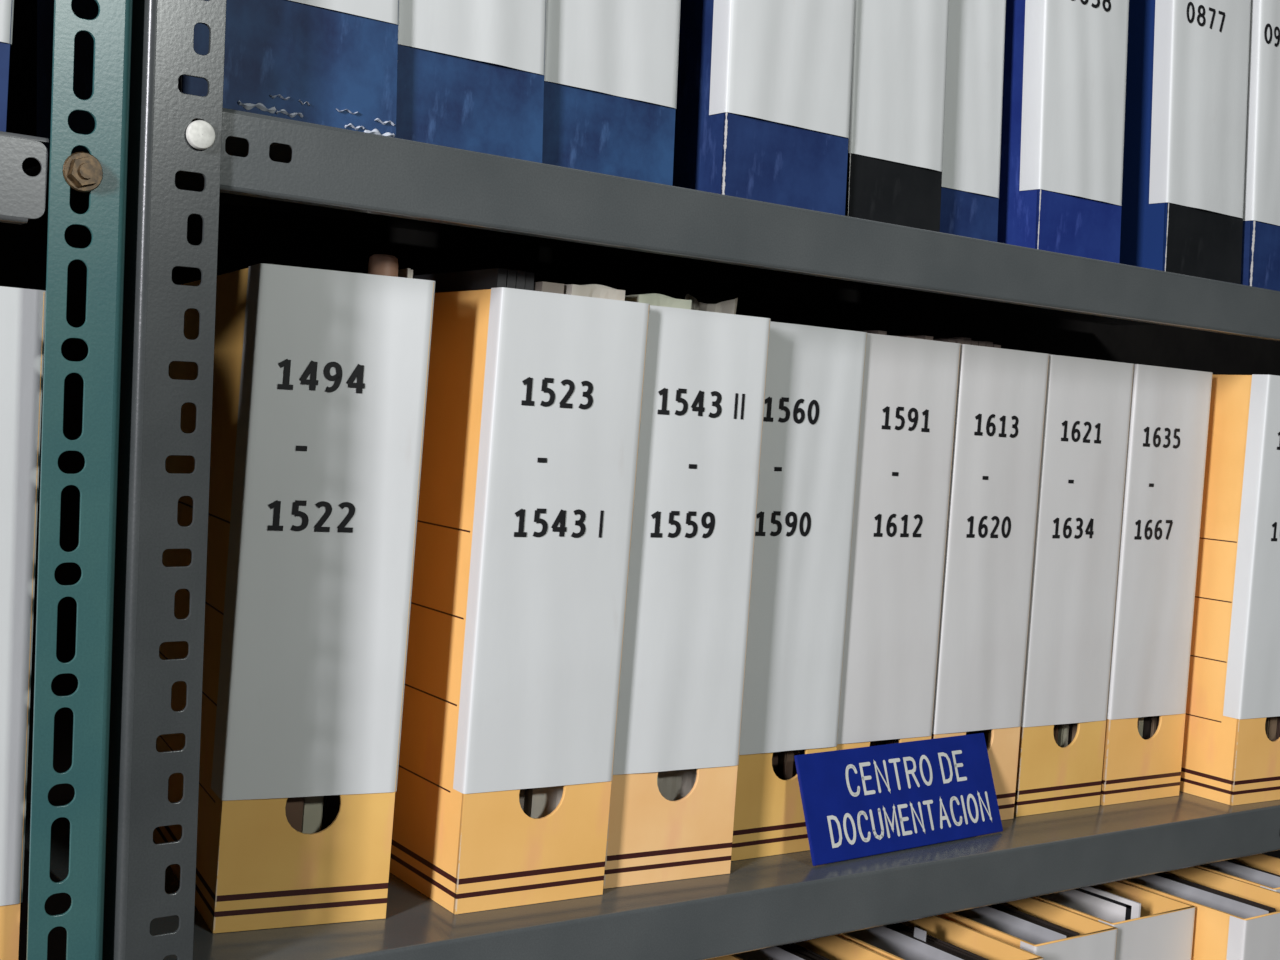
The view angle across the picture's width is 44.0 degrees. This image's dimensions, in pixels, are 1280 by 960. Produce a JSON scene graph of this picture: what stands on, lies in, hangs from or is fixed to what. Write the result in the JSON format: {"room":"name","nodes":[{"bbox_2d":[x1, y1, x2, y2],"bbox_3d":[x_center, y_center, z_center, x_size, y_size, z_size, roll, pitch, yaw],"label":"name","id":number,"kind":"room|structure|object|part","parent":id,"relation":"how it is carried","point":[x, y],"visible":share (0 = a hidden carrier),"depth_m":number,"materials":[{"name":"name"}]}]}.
{"room":"archive room","nodes":[
{"label":"archive room","id":0,"kind":"room"},
{"bbox_2d":[0,0,1279,959],"bbox_3d":[0.061,-0.069,1.617,6.000,2.750,0.060,2,3,-36],"label":"wall","id":1,"kind":"structure","parent":0,"point":[247,236],"depth_m":1.39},
{"bbox_3d":[0.061,1.439,-1.003,11.000,0.050,4.500,2,3,-36],"label":"floor","id":2,"kind":"structure","parent":0,"visible":0},
{"bbox_2d":[0,0,132,959],"bbox_3d":[-0.795,0.259,0.682,1.034,2.040,0.412,2,3,-36],"label":"shelving rack","id":3,"kind":"object","parent":2,"relation":"on","point":[102,173],"visible":1,"depth_m":0.79,"materials":[{"name":"teal metal"}]},
{"bbox_2d":[0,0,13,131],"bbox_3d":[-0.428,-0.376,0.860,0.111,0.391,0.276,2,3,-36],"label":"box","id":4,"kind":"object","parent":3,"relation":"on","point":[6,6],"visible":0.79,"depth_m":0.79,"materials":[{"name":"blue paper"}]},
{"bbox_2d":[0,286,45,959],"bbox_3d":[-0.434,0.088,0.884,0.112,0.391,0.276,2,3,-36],"label":"box","id":5,"kind":"object","parent":3,"relation":"on","point":[22,310],"visible":1,"depth_m":0.80,"materials":[{"name":"white cardboard"}]},
{"bbox_3d":[-0.798,-0.174,0.650,0.967,0.042,0.400,2,3,-36],"label":"shelf","id":6,"kind":"part","parent":3,"relation":"part of","materials":[{"name":"grey metal"}]},
{"bbox_2d":[23,0,1279,959],"bbox_3d":[0.124,0.291,1.354,1.309,2.040,0.408,2,3,-36],"label":"shelving rack","id":7,"kind":"object","parent":2,"relation":"on","point":[188,154],"visible":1,"depth_m":0.95,"materials":[{"name":"grey metal"}]},
{"bbox_3d":[-0.269,0.286,0.850,0.040,2.040,0.047,1,4,-36],"label":"post","id":8,"kind":"part","parent":7,"relation":"part of","materials":[{"name":"grey metal"}]},
{"bbox_2d":[37,0,399,159],"bbox_3d":[-0.267,-0.399,0.975,0.145,0.391,0.278,2,3,-36],"label":"box","id":9,"kind":"object","parent":7,"relation":"on","point":[333,63],"visible":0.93,"depth_m":0.89,"materials":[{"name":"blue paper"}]},
{"bbox_2d":[153,263,434,932],"bbox_3d":[-0.247,0.063,1.062,0.113,0.391,0.277,3,3,-26],"label":"box","id":10,"kind":"object","parent":7,"relation":"on","point":[320,376],"visible":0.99,"depth_m":0.94,"materials":[{"name":"white cardboard"}]},
{"bbox_2d":[285,795,339,833],"bbox_3d":[-0.216,0.091,0.973,0.076,0.341,0.062,3,3,-26],"label":"bundle","id":11,"kind":"object","parent":10,"relation":"in","point":[313,814],"visible":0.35,"depth_m":0.96,"materials":[{"name":"white paper"}]},
{"bbox_2d":[368,254,397,276],"bbox_3d":[-0.170,0.063,0.977,0.018,0.402,0.018,2,3,-36],"label":"roll","id":12,"kind":"object","parent":10,"relation":"in","point":[379,264],"visible":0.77,"depth_m":0.96,"materials":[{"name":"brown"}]},
{"bbox_2d":[398,268,412,277],"bbox_3d":[-0.178,0.063,1.025,0.011,0.395,0.095,3,3,-27],"label":"paper scrap","id":13,"kind":"object","parent":10,"relation":"in","point":[405,273],"visible":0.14,"depth_m":0.98,"materials":[{"name":"white paper"}]},
{"bbox_2d":[396,0,546,162],"bbox_3d":[-0.177,-0.396,1.050,0.120,0.391,0.278,2,3,-36],"label":"box","id":14,"kind":"object","parent":7,"relation":"on","point":[471,73],"visible":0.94,"depth_m":0.95,"materials":[{"name":"blue cardboard"}]},
{"bbox_2d":[389,287,649,913],"bbox_3d":[-0.129,0.069,1.124,0.117,0.391,0.277,2,3,-34],"label":"box","id":15,"kind":"object","parent":7,"relation":"on","point":[534,399],"visible":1,"depth_m":1.01,"materials":[{"name":"white cardboard"}]},
{"bbox_2d":[413,268,534,292],"bbox_3d":[-0.155,0.058,1.110,0.035,0.402,0.220,2,3,-34],"label":"folder","id":16,"kind":"object","parent":15,"relation":"in","point":[483,279],"visible":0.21,"depth_m":1.02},
{"bbox_2d":[519,281,563,809],"bbox_3d":[-0.134,0.062,1.121,0.023,0.396,0.227,2,3,-34],"label":"bundle","id":17,"kind":"object","parent":15,"relation":"in","point":[542,286],"visible":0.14,"depth_m":1.02,"materials":[{"name":"grey paper"}]},
{"bbox_2d":[523,284,624,817],"bbox_3d":[-0.106,0.062,1.136,0.048,0.398,0.232,2,3,-34],"label":"paper pad","id":18,"kind":"object","parent":15,"relation":"in","point":[538,802],"visible":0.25,"depth_m":1.04,"materials":[{"name":"white paper"}]},
{"bbox_2d":[542,0,680,185],"bbox_3d":[-0.093,-0.394,1.124,0.116,0.391,0.278,2,3,-36],"label":"box","id":19,"kind":"object","parent":7,"relation":"on","point":[611,66],"visible":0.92,"depth_m":1.02,"materials":[{"name":"cardboard"}]},
{"bbox_3d":[0.171,-0.169,1.354,1.258,0.042,0.400,2,3,-36],"label":"shelf","id":20,"kind":"part","parent":7,"relation":"part of","materials":[{"name":"grey metal"}]},
{"bbox_3d":[0.142,0.293,1.373,1.258,0.042,0.400,2,3,-36],"label":"shelf","id":21,"kind":"part","parent":7,"relation":"part of","materials":[{"name":"grey metal"}]},
{"bbox_2d":[603,305,770,888],"bbox_3d":[-0.039,0.071,1.195,0.108,0.391,0.277,2,3,-32],"label":"box","id":22,"kind":"object","parent":7,"relation":"on","point":[681,692],"visible":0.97,"depth_m":1.08,"materials":[{"name":"white cardboard"}]},
{"bbox_2d":[625,293,691,784],"bbox_3d":[-0.059,0.064,1.177,0.045,0.397,0.236,2,3,-32],"label":"paper pad","id":23,"kind":"object","parent":22,"relation":"in","point":[654,299],"visible":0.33,"depth_m":1.07,"materials":[{"name":"white paper"}]},
{"bbox_2d":[658,294,737,800],"bbox_3d":[0.037,0.070,1.115,0.050,0.401,0.023,2,3,-32],"label":"sheet","id":24,"kind":"object","parent":22,"relation":"in","point":[674,785],"visible":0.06,"depth_m":1.11,"materials":[{"name":"beige paper"}]},
{"bbox_2d":[673,0,854,215],"bbox_3d":[0.029,-0.389,1.196,0.125,0.391,0.278,2,3,-36],"label":"box","id":25,"kind":"object","parent":7,"relation":"on","point":[763,103],"visible":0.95,"depth_m":1.09,"materials":[{"name":"white cardboard"}]},
{"bbox_2d":[731,321,866,860],"bbox_3d":[0.040,0.073,1.277,0.100,0.391,0.278,2,3,-35],"label":"box","id":26,"kind":"object","parent":7,"relation":"on","point":[815,376],"visible":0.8,"depth_m":1.16,"materials":[{"name":"white cardboard"}]},
{"bbox_2d":[772,749,804,779],"bbox_3d":[0.091,0.102,1.199,0.081,0.340,0.061,2,3,-35],"label":"bundle","id":27,"kind":"object","parent":26,"relation":"in","point":[783,762],"visible":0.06,"depth_m":1.19,"materials":[{"name":"paper"}]},
{"bbox_2d":[706,935,891,959],"bbox_3d":[0.070,0.542,1.239,0.108,0.390,0.276,2,3,-36],"label":"box","id":28,"kind":"object","parent":7,"relation":"on","point":[834,947],"visible":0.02,"depth_m":1.22,"materials":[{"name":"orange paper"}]},
{"bbox_2d":[733,943,829,959],"bbox_3d":[0.084,0.542,1.238,0.037,0.386,0.240,2,3,-36],"label":"bundle","id":29,"kind":"object","parent":28,"relation":"in","point":[792,951],"visible":0.02,"depth_m":1.20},
{"bbox_2d":[845,0,948,231],"bbox_3d":[0.114,-0.386,1.267,0.113,0.391,0.278,2,3,-36],"label":"box","id":30,"kind":"object","parent":7,"relation":"on","point":[895,161],"visible":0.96,"depth_m":1.16,"materials":[{"name":"white cardboard"}]},
{"bbox_2d":[794,733,1002,865],"bbox_3d":[0.203,0.243,1.222,0.216,0.076,0.029,2,3,-39],"label":"sign","id":31,"kind":"object","parent":7,"relation":"on","point":[879,799],"visible":1,"depth_m":1.21,"materials":[{"name":"blue plastic"}]},
{"bbox_2d":[837,333,960,749],"bbox_3d":[0.120,0.076,1.340,0.107,0.391,0.277,2,3,-35],"label":"box","id":32,"kind":"object","parent":7,"relation":"on","point":[910,385],"visible":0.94,"depth_m":1.23,"materials":[{"name":"white cardboard"}]},
{"bbox_2d":[851,330,932,745],"bbox_3d":[0.119,0.072,1.339,0.091,0.392,0.228,2,3,-35],"label":"bundle","id":33,"kind":"object","parent":32,"relation":"in","point":[892,741],"visible":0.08,"depth_m":1.26,"materials":[{"name":"grey paper"}]},
{"bbox_2d":[837,916,1043,959],"bbox_3d":[0.171,0.546,1.289,0.108,0.390,0.276,2,3,-36],"label":"box","id":34,"kind":"object","parent":7,"relation":"on","point":[980,944],"visible":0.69,"depth_m":1.25,"materials":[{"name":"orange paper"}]},
{"bbox_2d":[845,923,988,959],"bbox_3d":[0.186,0.546,1.289,0.037,0.386,0.240,2,3,-36],"label":"bundle","id":35,"kind":"object","parent":34,"relation":"in","point":[897,939],"visible":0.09,"depth_m":1.24,"materials":[{"name":"white paper"}]},
{"bbox_2d":[914,927,925,941],"bbox_3d":[0.213,0.451,1.241,0.001,0.200,0.012,2,3,-36],"label":"paper slip","id":36,"kind":"object","parent":35,"relation":"in","point":[920,934],"visible":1,"depth_m":1.24,"materials":[{"name":"white paper"}]},
{"bbox_2d":[940,0,1005,241],"bbox_3d":[0.176,-0.385,1.333,0.100,0.391,0.277,2,3,-36],"label":"box","id":37,"kind":"object","parent":7,"relation":"on","point":[976,28],"visible":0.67,"depth_m":1.23,"materials":[{"name":"white cardboard"}]},
{"bbox_2d":[931,344,1048,819],"bbox_3d":[0.206,0.079,1.404,0.106,0.391,0.277,2,3,-36],"label":"box","id":38,"kind":"object","parent":7,"relation":"on","point":[1001,393],"visible":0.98,"depth_m":1.29,"materials":[{"name":"white cardboard"}]},
{"bbox_2d":[933,337,1000,734],"bbox_3d":[0.196,0.073,1.396,0.063,0.395,0.228,2,3,-36],"label":"bundle","id":39,"kind":"object","parent":38,"relation":"in","point":[962,340],"visible":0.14,"depth_m":1.30,"materials":[{"name":"grey paper"}]},
{"bbox_2d":[937,897,1117,959],"bbox_3d":[0.256,0.548,1.377,0.103,0.390,0.276,2,3,-36],"label":"box","id":40,"kind":"object","parent":7,"relation":"on","point":[1097,940],"visible":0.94,"depth_m":1.28,"materials":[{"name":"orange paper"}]},
{"bbox_2d":[953,903,1079,944],"bbox_3d":[0.272,0.548,1.378,0.037,0.386,0.240,2,3,-36],"label":"bundle","id":41,"kind":"object","parent":40,"relation":"in","point":[1016,923],"visible":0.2,"depth_m":1.31,"materials":[{"name":"white paper"}]},
{"bbox_2d":[997,0,1128,262],"bbox_3d":[0.280,-0.380,1.380,0.128,0.391,0.278,2,3,-36],"label":"box","id":42,"kind":"object","parent":7,"relation":"on","point":[1064,74],"visible":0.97,"depth_m":1.27,"materials":[{"name":"cardboard"}]},
{"bbox_2d":[1014,354,1133,816],"bbox_3d":[0.297,0.082,1.472,0.110,0.391,0.277,2,3,-35],"label":"box","id":43,"kind":"object","parent":7,"relation":"on","point":[1088,403],"visible":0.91,"depth_m":1.36,"materials":[{"name":"white cardboard"}]},
{"bbox_2d":[1053,723,1076,746],"bbox_3d":[0.350,0.109,1.395,0.094,0.344,0.062,2,3,-35],"label":"bundle","id":44,"kind":"object","parent":43,"relation":"in","point":[1064,734],"visible":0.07,"depth_m":1.39,"materials":[{"name":"grey paper"}]},
{"bbox_2d":[1032,881,1194,959],"bbox_3d":[0.341,0.551,1.449,0.114,0.390,0.276,2,3,-36],"label":"box","id":45,"kind":"object","parent":7,"relation":"on","point":[1164,928],"visible":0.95,"depth_m":1.34,"materials":[{"name":"cardboard"}]},
{"bbox_2d":[1038,886,1140,922],"bbox_3d":[0.372,0.507,1.426,0.002,0.300,0.160,2,3,-36],"label":"folder","id":46,"kind":"object","parent":45,"relation":"in","point":[1098,903],"visible":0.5,"depth_m":1.39,"materials":[{"name":"white"}]},
{"bbox_2d":[1100,364,1212,805],"bbox_3d":[0.390,0.086,1.536,0.109,0.391,0.277,2,3,-35],"label":"box","id":47,"kind":"object","parent":7,"relation":"on","point":[1170,409],"visible":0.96,"depth_m":1.42,"materials":[{"name":"white cardboard"}]},
{"bbox_2d":[1137,716,1158,738],"bbox_3d":[0.442,0.112,1.458,0.094,0.345,0.062,2,3,-35],"label":"bundle","id":48,"kind":"object","parent":47,"relation":"in","point":[1147,726],"visible":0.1,"depth_m":1.45,"materials":[{"name":"paper"}]},
{"bbox_2d":[1120,0,1250,283],"bbox_3d":[0.415,-0.375,1.482,0.140,0.391,0.278,2,3,-36],"label":"box","id":49,"kind":"object","parent":7,"relation":"on","point":[1188,60],"visible":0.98,"depth_m":1.37,"materials":[{"name":"white cardboard"}]},
{"bbox_2d":[1119,866,1279,959],"bbox_3d":[0.461,0.557,1.483,0.108,0.390,0.276,2,3,-36],"label":"box","id":50,"kind":"object","parent":7,"relation":"on","point":[1217,935],"visible":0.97,"depth_m":1.36,"materials":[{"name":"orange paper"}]},
{"bbox_2d":[1125,873,1275,918],"bbox_3d":[0.475,0.557,1.482,0.037,0.386,0.240,2,3,-36],"label":"bundle","id":51,"kind":"object","parent":50,"relation":"in","point":[1191,891],"visible":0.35,"depth_m":1.43,"materials":[{"name":"white paper"}]},
{"bbox_2d":[1179,374,1279,805],"bbox_3d":[0.521,0.093,1.570,0.112,0.391,0.277,2,3,-33],"label":"box","id":52,"kind":"object","parent":7,"relation":"on","point":[1228,755],"visible":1,"depth_m":1.45,"materials":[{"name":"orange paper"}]},
{"bbox_2d":[1265,716,1279,740],"bbox_3d":[0.569,0.123,1.490,0.093,0.337,0.060,2,3,-33],"label":"bundle","id":53,"kind":"object","parent":52,"relation":"in","point":[1272,724],"visible":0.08,"depth_m":1.48,"materials":[{"name":"paper"}]},
{"bbox_2d":[1194,853,1279,892],"bbox_3d":[0.526,0.557,1.584,0.108,0.390,0.276,2,3,-36],"label":"box","id":54,"kind":"object","parent":7,"relation":"on","point":[1264,862],"visible":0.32,"depth_m":1.55,"materials":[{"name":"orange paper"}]},
{"bbox_2d":[1200,860,1279,887],"bbox_3d":[0.540,0.557,1.583,0.037,0.386,0.240,2,3,-36],"label":"bundle","id":55,"kind":"object","parent":54,"relation":"in","point":[1229,867],"visible":0.02,"depth_m":1.51,"materials":[{"name":"white paper"}]},
{"bbox_2d":[1241,0,1279,290],"bbox_3d":[0.512,-0.372,1.548,0.137,0.391,0.278,2,3,-36],"label":"box","id":56,"kind":"object","parent":7,"relation":"on","point":[1260,261],"visible":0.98,"depth_m":1.42,"materials":[{"name":"white cardboard"}]}
]}

